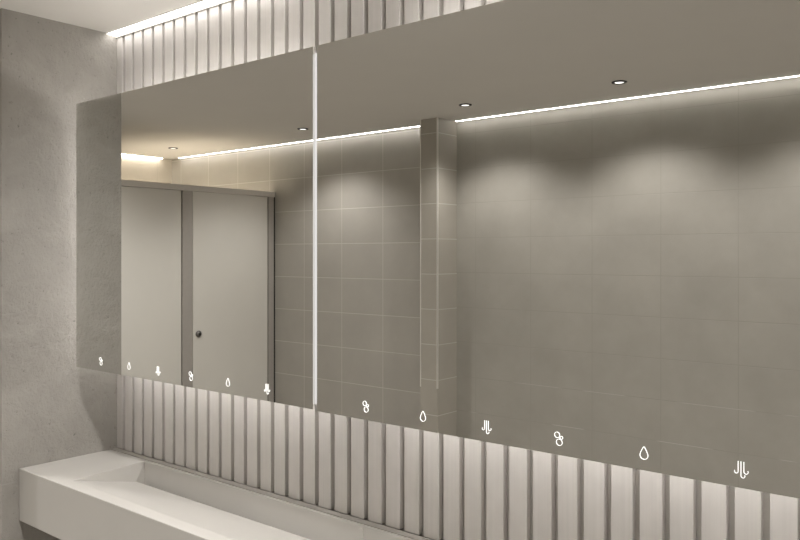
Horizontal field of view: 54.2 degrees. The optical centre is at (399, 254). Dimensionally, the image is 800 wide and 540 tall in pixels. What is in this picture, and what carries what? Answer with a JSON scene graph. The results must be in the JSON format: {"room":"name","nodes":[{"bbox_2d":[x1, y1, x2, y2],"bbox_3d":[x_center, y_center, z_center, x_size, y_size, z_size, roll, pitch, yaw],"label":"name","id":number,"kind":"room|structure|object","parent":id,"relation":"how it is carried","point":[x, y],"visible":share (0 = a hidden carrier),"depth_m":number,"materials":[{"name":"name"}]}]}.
{"room":"public restroom","nodes":[
{"label":"public restroom","id":0,"kind":"room"},
{"bbox_2d":[0,8,120,539],"bbox_3d":[-2.781,0.370,4.446,3.750,2.639,0.625,0,0,40],"label":"wall","id":1,"kind":"structure","parent":0,"point":[52,409],"depth_m":3.13,"materials":[{"name":"paint"}]},
{"bbox_2d":[19,449,413,539],"bbox_3d":[0.213,0.939,1.906,4.099,0.204,0.389,0,0,40],"label":"washbasin","id":2,"kind":"object","parent":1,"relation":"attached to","point":[110,494],"visible":1,"depth_m":2.75,"materials":[{"name":"white ceramic"}]},
{"bbox_2d":[111,448,431,539],"bbox_3d":[0.346,0.940,2.068,4.099,0.207,0.028,0,0,40],"label":"trim","id":3,"kind":"structure","parent":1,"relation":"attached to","point":[307,505],"depth_m":2.68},
{"bbox_2d":[0,0,200,32],"bbox_3d":[-0.824,-0.999,0.989,11.170,0.100,3.464,0,0,40],"label":"ceiling","id":4,"kind":"structure","parent":0,"point":[105,16],"depth_m":3.03,"materials":[{"name":"paint"}]},
{"bbox_2d":[106,0,231,37],"bbox_3d":[1.572,-0.943,1.040,7.298,0.013,0.047,0,0,40],"label":"recessed light","id":5,"kind":"object","parent":4,"relation":"in","point":[203,4],"visible":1,"depth_m":3.10,"materials":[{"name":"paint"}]},
{"bbox_2d":[123,0,769,539],"bbox_3d":[1.640,0.370,1.123,7.300,2.639,0.120,0,0,40],"label":"wall","id":6,"kind":"structure","parent":0,"point":[766,496],"depth_m":2.01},
{"bbox_2d":[117,0,799,539],"bbox_3d":[1.596,-0.057,1.069,7.300,1.784,0.020,0,0,40],"label":"back wall slats","id":7,"kind":"structure","parent":6,"relation":"attached to","point":[283,449],"depth_m":2.50,"materials":[{"name":"paint"}]},
{"bbox_2d":[76,47,316,408],"bbox_3d":[-0.705,-0.077,2.804,1.360,1.059,0.233,0,0,40],"label":"mirror","id":8,"kind":"object","parent":7,"relation":"attached to","point":[196,195],"visible":0.98,"depth_m":2.60,"materials":[{"name":"silver mirror"}]},
{"bbox_2d":[317,0,799,498],"bbox_3d":[0.355,-0.076,1.929,1.355,1.062,0.233,0,0,40],"label":"mirror","id":9,"kind":"object","parent":7,"relation":"attached to","point":[569,228],"visible":1,"depth_m":1.75,"materials":[{"name":"silver mirror"}]}
]}

